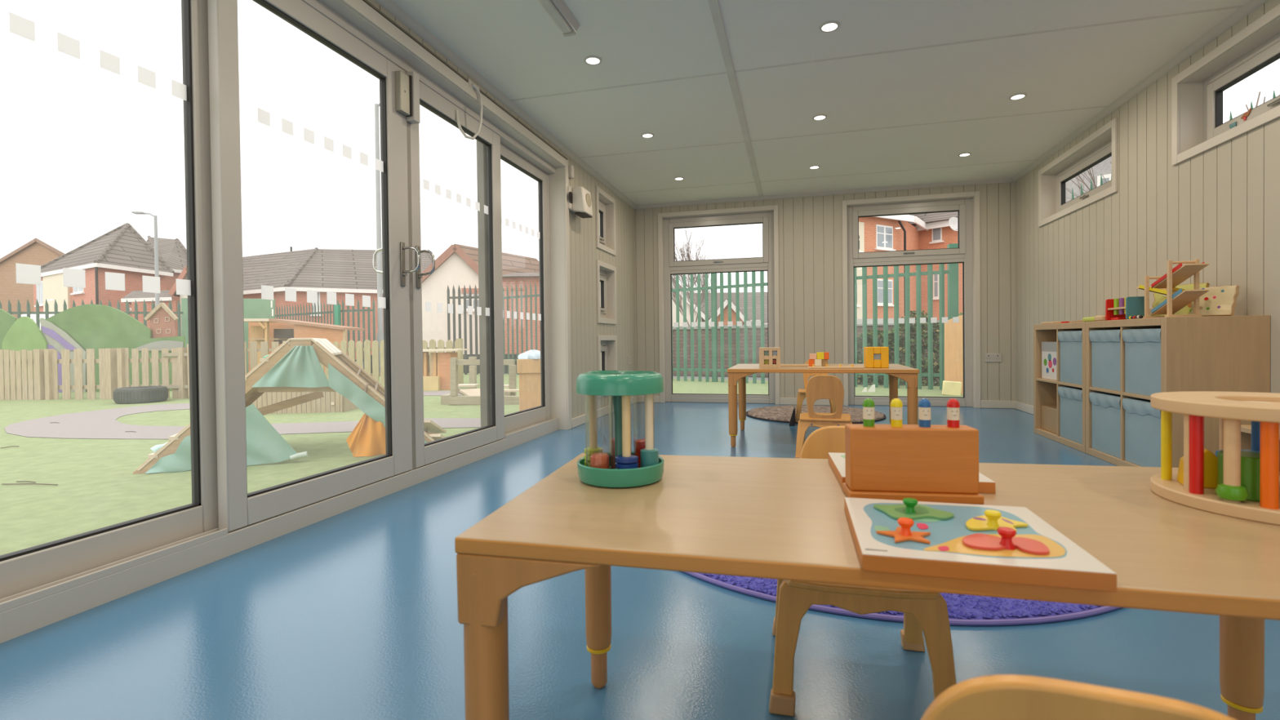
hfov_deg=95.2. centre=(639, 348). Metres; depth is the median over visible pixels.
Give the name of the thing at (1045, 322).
flat tray
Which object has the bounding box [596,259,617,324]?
trim
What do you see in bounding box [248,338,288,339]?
countertop
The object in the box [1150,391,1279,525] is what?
toy
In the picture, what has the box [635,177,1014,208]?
trim
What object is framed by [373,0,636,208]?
trim
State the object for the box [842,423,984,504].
wooden toy
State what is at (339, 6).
trim
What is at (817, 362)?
block
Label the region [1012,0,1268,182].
trim
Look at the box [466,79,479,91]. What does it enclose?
junction box
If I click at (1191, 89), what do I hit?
trim
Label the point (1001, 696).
chair
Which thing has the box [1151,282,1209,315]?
board
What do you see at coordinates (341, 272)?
house
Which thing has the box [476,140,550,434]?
door
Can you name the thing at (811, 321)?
wall
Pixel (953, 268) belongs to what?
post
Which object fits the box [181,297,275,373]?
board
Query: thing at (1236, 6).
trim
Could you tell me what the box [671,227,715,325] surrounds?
bare tree
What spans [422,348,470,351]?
countertop
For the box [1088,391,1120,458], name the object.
fabric bin
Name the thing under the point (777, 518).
table
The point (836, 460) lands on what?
board
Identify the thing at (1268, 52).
window
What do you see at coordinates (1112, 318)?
block
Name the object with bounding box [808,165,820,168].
recessed light
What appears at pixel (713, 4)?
trim
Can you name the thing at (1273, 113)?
trim
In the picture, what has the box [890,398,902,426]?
doll
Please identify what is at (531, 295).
fence
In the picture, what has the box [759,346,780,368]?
cube
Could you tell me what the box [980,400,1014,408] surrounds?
baseboard
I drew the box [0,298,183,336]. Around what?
fence
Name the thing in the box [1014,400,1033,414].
baseboard
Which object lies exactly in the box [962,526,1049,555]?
crab piece
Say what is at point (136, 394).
tyre
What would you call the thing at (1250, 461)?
wooden block
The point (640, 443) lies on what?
cup
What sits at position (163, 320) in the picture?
playhouse
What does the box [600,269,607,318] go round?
window
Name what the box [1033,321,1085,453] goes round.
storage unit
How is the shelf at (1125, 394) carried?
attached to the storage unit at (1217, 353)
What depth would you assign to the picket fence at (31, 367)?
8.84 m
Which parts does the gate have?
post, rail, rail, post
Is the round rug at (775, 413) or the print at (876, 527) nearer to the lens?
the print at (876, 527)
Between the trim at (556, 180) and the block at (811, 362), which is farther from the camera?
the trim at (556, 180)
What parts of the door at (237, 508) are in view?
pull handle, handle plate, pull handle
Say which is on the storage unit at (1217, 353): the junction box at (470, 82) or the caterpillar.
the caterpillar
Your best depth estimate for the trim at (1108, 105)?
4.21 m
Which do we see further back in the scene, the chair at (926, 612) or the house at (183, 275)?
the house at (183, 275)
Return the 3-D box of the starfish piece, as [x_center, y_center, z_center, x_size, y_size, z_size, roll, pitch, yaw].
[0.286,0.193,0.630,0.057,0.019,0.049,-1,1,7]
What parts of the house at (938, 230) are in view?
cream panel, pane, pane, pane, pane, sill, sill, pane, pane, pane, pane, pane, pane, sill, pane, satellite dish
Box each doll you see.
[862,398,875,426]
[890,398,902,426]
[918,398,931,427]
[946,398,959,427]
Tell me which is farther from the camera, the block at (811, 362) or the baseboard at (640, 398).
the baseboard at (640, 398)
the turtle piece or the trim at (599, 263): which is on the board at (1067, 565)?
the turtle piece
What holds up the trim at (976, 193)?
attached to the wall at (811, 321)
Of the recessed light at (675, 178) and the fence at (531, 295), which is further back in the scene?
the fence at (531, 295)
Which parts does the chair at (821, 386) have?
leg frame, backrest, seat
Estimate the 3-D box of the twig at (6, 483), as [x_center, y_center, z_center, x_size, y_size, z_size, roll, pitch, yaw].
[-3.494,0.779,3.343,0.350,0.010,0.006,-1,1,5]
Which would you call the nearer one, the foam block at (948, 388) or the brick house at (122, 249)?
the foam block at (948, 388)
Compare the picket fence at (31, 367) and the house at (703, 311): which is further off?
the house at (703, 311)
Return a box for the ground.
[355,361,938,384]
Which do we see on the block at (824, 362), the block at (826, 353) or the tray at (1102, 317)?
the block at (826, 353)
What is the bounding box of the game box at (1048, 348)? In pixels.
[1041,342,1056,380]
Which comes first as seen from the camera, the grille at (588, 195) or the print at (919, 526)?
the print at (919, 526)
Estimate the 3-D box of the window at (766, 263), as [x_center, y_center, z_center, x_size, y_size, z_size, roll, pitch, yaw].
[0.857,-0.425,6.376,1.202,2.045,0.085,0,1,15]
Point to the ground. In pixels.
(750, 378)
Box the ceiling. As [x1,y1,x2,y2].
[391,0,1249,204]
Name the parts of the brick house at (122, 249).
pane, pane, render panel, sill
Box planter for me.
[516,359,541,411]
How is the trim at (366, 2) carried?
attached to the wall at (584, 253)
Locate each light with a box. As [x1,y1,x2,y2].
[537,0,580,36]
[583,55,601,65]
[640,133,653,137]
[674,177,684,180]
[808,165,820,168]
[812,114,826,120]
[818,20,839,32]
[958,152,971,156]
[1008,93,1026,100]
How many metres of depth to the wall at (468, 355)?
15.20 m
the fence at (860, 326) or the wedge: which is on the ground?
the fence at (860, 326)
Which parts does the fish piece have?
knob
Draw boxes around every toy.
[575,370,664,487]
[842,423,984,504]
[1105,296,1144,320]
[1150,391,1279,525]
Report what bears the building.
on the ground
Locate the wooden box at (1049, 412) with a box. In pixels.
[1041,404,1057,434]
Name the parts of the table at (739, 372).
leg, leg, leg, leg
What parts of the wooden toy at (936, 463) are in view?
board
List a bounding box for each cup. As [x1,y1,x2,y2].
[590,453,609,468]
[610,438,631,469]
[635,439,644,467]
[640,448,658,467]
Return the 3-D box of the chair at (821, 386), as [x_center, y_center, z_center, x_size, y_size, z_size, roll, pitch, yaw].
[1.056,0.390,3.332,0.327,0.490,0.317,0,1,18]
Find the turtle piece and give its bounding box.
[873,497,954,519]
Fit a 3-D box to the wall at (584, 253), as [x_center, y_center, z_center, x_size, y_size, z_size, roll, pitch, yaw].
[-1.191,-0.425,2.588,0.170,2.190,8.200,0,1,15]
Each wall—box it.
[367,0,636,418]
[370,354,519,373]
[634,182,1015,400]
[1014,0,1279,425]
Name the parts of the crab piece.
knob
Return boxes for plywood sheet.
[944,315,963,394]
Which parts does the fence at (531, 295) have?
rail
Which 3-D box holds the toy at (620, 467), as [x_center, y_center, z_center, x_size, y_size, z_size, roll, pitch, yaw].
[-0.033,0.130,0.981,0.148,0.180,0.148,0,1,30]
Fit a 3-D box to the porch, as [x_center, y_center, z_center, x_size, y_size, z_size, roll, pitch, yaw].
[-19.892,-0.879,23.888,1.616,3.171,2.423,-1,1,-32]
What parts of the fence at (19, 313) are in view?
rail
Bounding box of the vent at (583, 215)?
[574,212,592,217]
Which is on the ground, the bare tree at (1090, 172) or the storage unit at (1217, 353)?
the bare tree at (1090, 172)
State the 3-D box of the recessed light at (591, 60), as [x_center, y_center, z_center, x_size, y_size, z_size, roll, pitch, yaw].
[-0.251,-1.535,3.117,0.096,0.006,0.096,0,1,15]
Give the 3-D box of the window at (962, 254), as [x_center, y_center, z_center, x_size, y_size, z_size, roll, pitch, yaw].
[2.699,-0.440,5.885,1.165,2.045,0.085,0,1,15]
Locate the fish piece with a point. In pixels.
(992, 519)
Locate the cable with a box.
[455,83,482,139]
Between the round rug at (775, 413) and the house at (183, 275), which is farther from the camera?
the house at (183, 275)
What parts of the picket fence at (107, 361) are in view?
post, rail, rail, post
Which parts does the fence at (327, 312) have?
rail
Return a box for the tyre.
[113,386,168,404]
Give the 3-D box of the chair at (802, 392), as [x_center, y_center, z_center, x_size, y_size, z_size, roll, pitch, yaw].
[1.435,0.344,4.761,0.327,0.490,0.317,0,1,15]
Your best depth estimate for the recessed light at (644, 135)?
4.25 m
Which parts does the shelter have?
panel, post, panel, post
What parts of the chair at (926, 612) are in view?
backrest, leg frame, seat, leg frame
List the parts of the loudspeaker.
plate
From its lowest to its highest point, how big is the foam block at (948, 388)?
0.203 m
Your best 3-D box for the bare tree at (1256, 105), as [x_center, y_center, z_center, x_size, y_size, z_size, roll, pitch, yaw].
[7.636,-1.281,7.193,1.418,3.784,2.178,-1,1,-20]
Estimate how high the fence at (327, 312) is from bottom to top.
1.960 m
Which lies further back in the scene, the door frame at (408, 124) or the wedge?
the wedge
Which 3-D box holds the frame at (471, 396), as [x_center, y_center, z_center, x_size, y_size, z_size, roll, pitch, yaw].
[-2.034,0.408,7.895,1.053,0.612,1.050,-1,1,0]
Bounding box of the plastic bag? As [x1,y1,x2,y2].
[517,349,540,359]
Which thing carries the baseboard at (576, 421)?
attached to the wall at (584, 253)
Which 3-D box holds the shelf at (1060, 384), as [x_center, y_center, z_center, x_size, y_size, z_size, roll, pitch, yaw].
[2.842,0.226,3.571,0.373,0.016,0.338,0,1,15]
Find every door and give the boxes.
[0,0,218,599]
[207,0,420,532]
[410,81,504,467]
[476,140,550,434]
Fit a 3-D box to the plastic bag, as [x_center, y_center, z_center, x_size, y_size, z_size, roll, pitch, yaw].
[-1.123,0.063,6.122,0.358,0.095,0.261,0,1,15]
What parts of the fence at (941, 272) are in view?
post, rail, rail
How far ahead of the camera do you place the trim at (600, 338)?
5.42 m
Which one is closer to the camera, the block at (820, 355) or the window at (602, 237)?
the block at (820, 355)
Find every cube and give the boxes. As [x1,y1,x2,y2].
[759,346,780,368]
[863,346,888,368]
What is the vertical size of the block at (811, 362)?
0.044 m
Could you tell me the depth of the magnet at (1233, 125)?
2.90 m
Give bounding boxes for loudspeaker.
[568,186,592,217]
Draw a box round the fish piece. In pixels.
[965,509,1027,531]
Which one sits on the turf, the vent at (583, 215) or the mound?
the mound
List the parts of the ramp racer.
post, post, post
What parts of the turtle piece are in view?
knob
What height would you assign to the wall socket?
0.086 m
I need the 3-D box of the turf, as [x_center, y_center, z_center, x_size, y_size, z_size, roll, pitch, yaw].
[-5.677,0.799,5.462,22.200,0.030,19.600,0,1,15]
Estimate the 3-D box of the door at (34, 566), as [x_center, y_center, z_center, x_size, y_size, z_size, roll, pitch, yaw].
[-1.567,-0.349,1.458,0.045,1.925,1.080,0,1,15]
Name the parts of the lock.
armature plate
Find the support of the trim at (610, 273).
attached to the wall at (584, 253)
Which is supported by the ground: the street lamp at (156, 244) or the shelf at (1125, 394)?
the street lamp at (156, 244)
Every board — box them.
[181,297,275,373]
[780,364,808,366]
[827,452,995,493]
[844,497,1116,591]
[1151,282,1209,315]
[1188,284,1239,316]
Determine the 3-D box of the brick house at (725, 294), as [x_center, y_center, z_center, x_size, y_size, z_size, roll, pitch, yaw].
[6.120,-1.567,34.584,9.536,3.672,8.554,-1,1,11]
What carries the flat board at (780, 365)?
on the table at (739, 372)
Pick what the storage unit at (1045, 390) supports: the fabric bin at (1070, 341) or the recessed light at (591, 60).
the fabric bin at (1070, 341)
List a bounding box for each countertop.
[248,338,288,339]
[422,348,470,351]
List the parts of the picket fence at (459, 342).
rail, post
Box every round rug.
[682,571,1120,625]
[746,404,886,423]
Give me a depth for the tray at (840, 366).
3.61 m
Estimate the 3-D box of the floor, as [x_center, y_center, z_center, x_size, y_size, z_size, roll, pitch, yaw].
[0.711,0.680,2.099,4.080,0.050,8.480,0,1,15]
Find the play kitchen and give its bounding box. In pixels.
[422,348,470,391]
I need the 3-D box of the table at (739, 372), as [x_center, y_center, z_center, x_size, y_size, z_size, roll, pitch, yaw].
[1.193,0.373,3.945,1.152,0.503,0.815,0,1,15]
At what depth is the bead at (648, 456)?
0.95 m
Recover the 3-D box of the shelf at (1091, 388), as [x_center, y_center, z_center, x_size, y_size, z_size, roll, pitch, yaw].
[2.734,0.233,3.167,0.373,0.016,0.338,0,1,15]
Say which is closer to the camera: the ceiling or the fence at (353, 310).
the ceiling
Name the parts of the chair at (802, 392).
seat, leg frame, backrest, leg frame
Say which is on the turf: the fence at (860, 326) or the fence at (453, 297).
the fence at (453, 297)
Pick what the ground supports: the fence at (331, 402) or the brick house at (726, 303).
the brick house at (726, 303)
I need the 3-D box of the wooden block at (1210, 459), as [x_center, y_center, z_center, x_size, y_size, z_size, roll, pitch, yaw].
[0.800,0.168,0.828,0.052,0.053,0.036,0,1,30]
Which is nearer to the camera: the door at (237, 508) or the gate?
the door at (237, 508)
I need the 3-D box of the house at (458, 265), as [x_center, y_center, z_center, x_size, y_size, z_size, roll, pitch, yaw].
[-6.102,-1.833,25.376,2.454,4.724,7.838,0,1,31]
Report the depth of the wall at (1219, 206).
3.38 m
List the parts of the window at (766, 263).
sash, frame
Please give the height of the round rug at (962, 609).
0.020 m
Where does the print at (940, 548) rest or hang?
on the board at (1067, 565)
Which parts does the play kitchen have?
log post, log post, log post, log post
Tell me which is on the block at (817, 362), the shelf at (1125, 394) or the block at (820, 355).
the block at (820, 355)
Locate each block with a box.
[808,359,813,366]
[809,353,816,359]
[814,359,821,366]
[816,351,823,359]
[822,359,827,366]
[824,351,829,359]
[942,380,961,395]
[1111,317,1125,319]
[1176,448,1217,488]
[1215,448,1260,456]
[1217,450,1260,501]
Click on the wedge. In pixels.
(792, 423)
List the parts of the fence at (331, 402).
panel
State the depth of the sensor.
4.62 m
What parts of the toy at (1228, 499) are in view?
rod, rod, rod, rod, rod, rod, rod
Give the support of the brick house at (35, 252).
on the ground
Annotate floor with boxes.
[0,401,1279,719]
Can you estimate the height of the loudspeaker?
0.214 m
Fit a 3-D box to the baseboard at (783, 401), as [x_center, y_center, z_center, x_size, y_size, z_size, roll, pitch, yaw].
[1.774,0.553,6.050,0.631,0.075,0.014,0,1,15]
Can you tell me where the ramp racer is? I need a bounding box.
[1135,258,1208,318]
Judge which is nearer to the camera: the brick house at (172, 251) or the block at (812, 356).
the block at (812, 356)
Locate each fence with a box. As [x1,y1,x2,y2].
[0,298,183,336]
[0,348,46,399]
[44,348,117,399]
[244,340,289,375]
[250,391,357,413]
[275,301,334,324]
[319,338,463,384]
[337,298,375,368]
[447,284,479,374]
[502,281,539,374]
[671,248,947,390]
[672,320,939,379]
[1071,90,1275,199]
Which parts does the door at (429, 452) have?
handle plate, pull handle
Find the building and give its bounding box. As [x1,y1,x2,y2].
[502,272,540,354]
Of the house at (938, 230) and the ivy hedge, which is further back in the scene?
the house at (938, 230)
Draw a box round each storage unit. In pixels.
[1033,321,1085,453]
[1085,315,1270,467]
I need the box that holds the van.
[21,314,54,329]
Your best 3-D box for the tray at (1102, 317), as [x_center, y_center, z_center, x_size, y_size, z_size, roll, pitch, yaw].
[2.651,-0.169,3.342,0.120,0.030,0.220,0,1,15]
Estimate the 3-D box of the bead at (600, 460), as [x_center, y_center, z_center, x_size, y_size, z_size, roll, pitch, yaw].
[-0.066,0.186,0.952,0.031,0.025,0.031,0,1,30]
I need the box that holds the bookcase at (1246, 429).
[1240,424,1279,475]
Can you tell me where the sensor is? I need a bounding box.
[568,164,573,178]
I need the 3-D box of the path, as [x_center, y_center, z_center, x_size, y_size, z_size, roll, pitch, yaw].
[-3.495,0.732,7.231,6.251,0.001,5.018,0,1,15]
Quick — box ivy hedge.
[857,310,962,385]
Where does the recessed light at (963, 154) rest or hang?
in the ceiling
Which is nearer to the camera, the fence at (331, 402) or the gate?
the fence at (331, 402)
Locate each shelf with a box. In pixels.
[1035,377,1056,383]
[1057,382,1082,388]
[1088,386,1120,395]
[1122,391,1150,399]
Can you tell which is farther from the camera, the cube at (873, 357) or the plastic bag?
the plastic bag
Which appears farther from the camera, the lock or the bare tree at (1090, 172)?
the bare tree at (1090, 172)
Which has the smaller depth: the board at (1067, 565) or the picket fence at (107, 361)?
the board at (1067, 565)
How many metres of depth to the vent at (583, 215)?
4.67 m
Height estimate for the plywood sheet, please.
1.122 m
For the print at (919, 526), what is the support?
on the board at (1067, 565)
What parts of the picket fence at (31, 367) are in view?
post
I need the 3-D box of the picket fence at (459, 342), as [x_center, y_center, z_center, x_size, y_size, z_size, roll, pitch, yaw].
[-4.889,0.265,11.289,3.163,0.869,0.095,-1,1,12]
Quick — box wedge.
[789,408,795,426]
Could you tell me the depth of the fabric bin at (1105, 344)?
3.20 m
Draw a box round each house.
[0,238,64,318]
[33,222,174,315]
[146,235,186,336]
[168,266,187,323]
[242,246,432,359]
[421,244,539,354]
[671,277,711,326]
[688,292,768,324]
[708,298,751,325]
[856,211,962,322]
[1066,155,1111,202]
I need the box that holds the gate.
[116,347,188,399]
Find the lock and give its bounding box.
[395,70,420,124]
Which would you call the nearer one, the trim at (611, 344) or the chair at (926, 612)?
the chair at (926, 612)
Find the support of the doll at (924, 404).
in the wooden toy at (936, 463)
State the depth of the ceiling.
3.35 m
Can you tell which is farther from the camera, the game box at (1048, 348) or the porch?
the porch
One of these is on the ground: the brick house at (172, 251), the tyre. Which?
the brick house at (172, 251)
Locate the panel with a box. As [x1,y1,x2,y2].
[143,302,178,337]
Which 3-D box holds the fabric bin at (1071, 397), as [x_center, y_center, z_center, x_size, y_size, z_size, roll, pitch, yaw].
[2.831,0.410,3.576,0.353,0.325,0.326,0,1,15]
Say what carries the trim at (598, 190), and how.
attached to the wall at (584, 253)
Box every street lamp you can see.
[131,211,159,306]
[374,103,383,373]
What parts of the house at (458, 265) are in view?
pane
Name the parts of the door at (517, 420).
stile frame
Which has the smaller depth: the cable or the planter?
the cable
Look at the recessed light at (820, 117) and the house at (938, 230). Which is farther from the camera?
the house at (938, 230)
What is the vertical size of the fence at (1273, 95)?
2.200 m
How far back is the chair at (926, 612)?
1.07 m
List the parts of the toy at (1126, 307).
red panel, teal panel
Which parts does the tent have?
rail, ramp panel, rail, rail, rail, rail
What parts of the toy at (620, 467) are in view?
rod, post, lid, rod, rod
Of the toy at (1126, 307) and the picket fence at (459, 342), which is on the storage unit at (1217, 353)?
the toy at (1126, 307)
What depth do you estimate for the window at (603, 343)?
5.68 m
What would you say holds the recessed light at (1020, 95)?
in the ceiling
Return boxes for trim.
[0,0,559,643]
[320,0,564,168]
[340,0,571,429]
[362,0,567,159]
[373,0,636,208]
[510,4,1243,101]
[548,167,567,429]
[579,105,1108,158]
[595,185,616,255]
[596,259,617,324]
[597,335,617,396]
[598,193,613,249]
[600,266,613,319]
[600,340,614,370]
[622,160,1035,193]
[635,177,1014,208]
[657,204,779,404]
[707,0,763,196]
[841,191,980,408]
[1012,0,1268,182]
[1038,117,1117,226]
[1171,4,1279,165]
[1179,16,1279,153]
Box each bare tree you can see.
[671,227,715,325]
[1066,162,1111,199]
[1245,91,1265,111]
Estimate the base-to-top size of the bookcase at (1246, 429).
0.330 m
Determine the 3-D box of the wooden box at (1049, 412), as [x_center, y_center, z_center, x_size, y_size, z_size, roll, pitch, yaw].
[2.938,0.484,3.916,0.320,0.165,0.310,0,1,15]
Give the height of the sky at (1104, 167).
6.081 m
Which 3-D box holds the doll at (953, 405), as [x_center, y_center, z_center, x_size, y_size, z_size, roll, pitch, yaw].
[0.449,0.095,0.837,0.017,0.045,0.017,0,1,15]
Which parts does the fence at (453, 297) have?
rail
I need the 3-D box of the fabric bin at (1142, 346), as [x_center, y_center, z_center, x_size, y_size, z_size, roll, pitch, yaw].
[2.628,0.067,2.825,0.353,0.325,0.326,0,1,15]
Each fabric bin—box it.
[1057,330,1082,385]
[1057,386,1082,444]
[1088,329,1120,391]
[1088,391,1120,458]
[1122,328,1160,395]
[1122,397,1160,466]
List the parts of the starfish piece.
knob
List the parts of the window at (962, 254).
sash, frame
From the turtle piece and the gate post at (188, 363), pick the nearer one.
the turtle piece
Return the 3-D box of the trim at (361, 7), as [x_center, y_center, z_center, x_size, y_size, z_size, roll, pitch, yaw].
[-1.062,-0.387,2.715,0.014,2.107,3.910,0,1,15]
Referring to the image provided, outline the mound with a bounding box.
[0,304,185,392]
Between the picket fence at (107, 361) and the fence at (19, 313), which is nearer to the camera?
the picket fence at (107, 361)
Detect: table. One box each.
[454,453,1279,719]
[727,364,919,447]
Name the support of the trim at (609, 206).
attached to the wall at (584, 253)
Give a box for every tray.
[577,451,664,487]
[807,364,864,368]
[1041,320,1072,324]
[1082,315,1106,321]
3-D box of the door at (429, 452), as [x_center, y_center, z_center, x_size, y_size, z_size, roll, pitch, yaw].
[-0.967,-0.379,3.282,0.144,1.925,0.906,0,1,15]
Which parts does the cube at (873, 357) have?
mirror panel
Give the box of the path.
[4,391,480,439]
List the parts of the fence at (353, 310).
rail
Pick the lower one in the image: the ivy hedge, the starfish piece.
the starfish piece
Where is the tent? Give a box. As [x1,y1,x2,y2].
[132,337,446,474]
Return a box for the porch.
[120,290,176,328]
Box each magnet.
[1229,121,1236,128]
[1240,107,1251,120]
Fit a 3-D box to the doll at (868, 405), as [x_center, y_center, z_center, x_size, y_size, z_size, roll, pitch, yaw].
[0.335,0.096,0.855,0.017,0.045,0.017,0,1,15]
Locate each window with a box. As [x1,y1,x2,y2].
[599,200,606,246]
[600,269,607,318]
[600,340,608,370]
[663,211,775,404]
[847,198,972,406]
[1056,138,1111,213]
[1203,32,1279,142]
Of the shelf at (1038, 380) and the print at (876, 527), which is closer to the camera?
the print at (876, 527)
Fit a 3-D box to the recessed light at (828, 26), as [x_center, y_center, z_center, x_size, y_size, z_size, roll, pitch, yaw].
[0.911,-1.544,2.806,0.096,0.006,0.096,0,1,15]
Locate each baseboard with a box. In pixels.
[571,395,637,428]
[637,395,659,402]
[779,397,830,405]
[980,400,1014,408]
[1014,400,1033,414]
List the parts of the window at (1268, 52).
handle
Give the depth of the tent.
3.94 m
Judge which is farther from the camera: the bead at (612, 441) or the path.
the path
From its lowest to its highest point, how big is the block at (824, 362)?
0.044 m
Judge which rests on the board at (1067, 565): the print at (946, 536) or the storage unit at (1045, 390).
the print at (946, 536)
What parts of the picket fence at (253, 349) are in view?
rail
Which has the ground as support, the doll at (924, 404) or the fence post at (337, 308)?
the fence post at (337, 308)
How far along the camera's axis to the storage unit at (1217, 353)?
2.64 m
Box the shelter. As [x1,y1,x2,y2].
[244,318,364,373]
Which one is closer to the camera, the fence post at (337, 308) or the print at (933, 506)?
the print at (933, 506)
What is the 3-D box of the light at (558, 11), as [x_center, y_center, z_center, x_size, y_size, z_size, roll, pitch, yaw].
[-0.418,-1.505,2.470,0.108,0.045,0.663,0,1,15]
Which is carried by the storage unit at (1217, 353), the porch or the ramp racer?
the ramp racer
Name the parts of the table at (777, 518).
leg, leg, leg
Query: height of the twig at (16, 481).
0.010 m
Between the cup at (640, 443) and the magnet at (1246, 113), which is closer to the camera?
the cup at (640, 443)
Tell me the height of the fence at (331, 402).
0.266 m
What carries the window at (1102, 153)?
in the wall at (1219, 206)
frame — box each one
[406,120,416,469]
[440,356,519,404]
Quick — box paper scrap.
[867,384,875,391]
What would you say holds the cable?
hanging from the junction box at (470, 82)
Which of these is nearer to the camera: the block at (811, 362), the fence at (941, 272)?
the block at (811, 362)
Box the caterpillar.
[1128,315,1142,319]
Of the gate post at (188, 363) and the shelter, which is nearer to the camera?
the gate post at (188, 363)
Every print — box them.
[863,502,1066,558]
[874,525,889,530]
[888,504,940,522]
[916,523,928,528]
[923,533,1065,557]
[937,546,949,551]
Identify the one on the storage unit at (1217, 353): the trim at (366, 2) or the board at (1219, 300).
the board at (1219, 300)
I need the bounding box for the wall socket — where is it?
[984,353,1001,362]
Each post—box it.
[186,343,189,398]
[333,304,341,325]
[946,243,958,319]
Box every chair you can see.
[768,426,955,716]
[795,360,835,422]
[795,374,852,457]
[920,674,1235,719]
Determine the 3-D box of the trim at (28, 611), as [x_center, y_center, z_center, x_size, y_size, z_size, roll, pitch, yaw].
[-1.198,-0.351,2.752,0.130,2.057,3.790,0,1,15]
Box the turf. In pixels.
[0,373,963,555]
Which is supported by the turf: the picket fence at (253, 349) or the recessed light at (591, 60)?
the picket fence at (253, 349)
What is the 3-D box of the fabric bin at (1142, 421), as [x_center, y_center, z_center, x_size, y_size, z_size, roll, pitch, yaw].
[2.632,0.422,2.830,0.353,0.325,0.326,0,1,15]
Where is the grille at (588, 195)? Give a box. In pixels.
[586,193,591,207]
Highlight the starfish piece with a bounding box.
[875,517,930,543]
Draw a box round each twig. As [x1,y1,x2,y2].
[1,483,57,484]
[16,480,35,483]

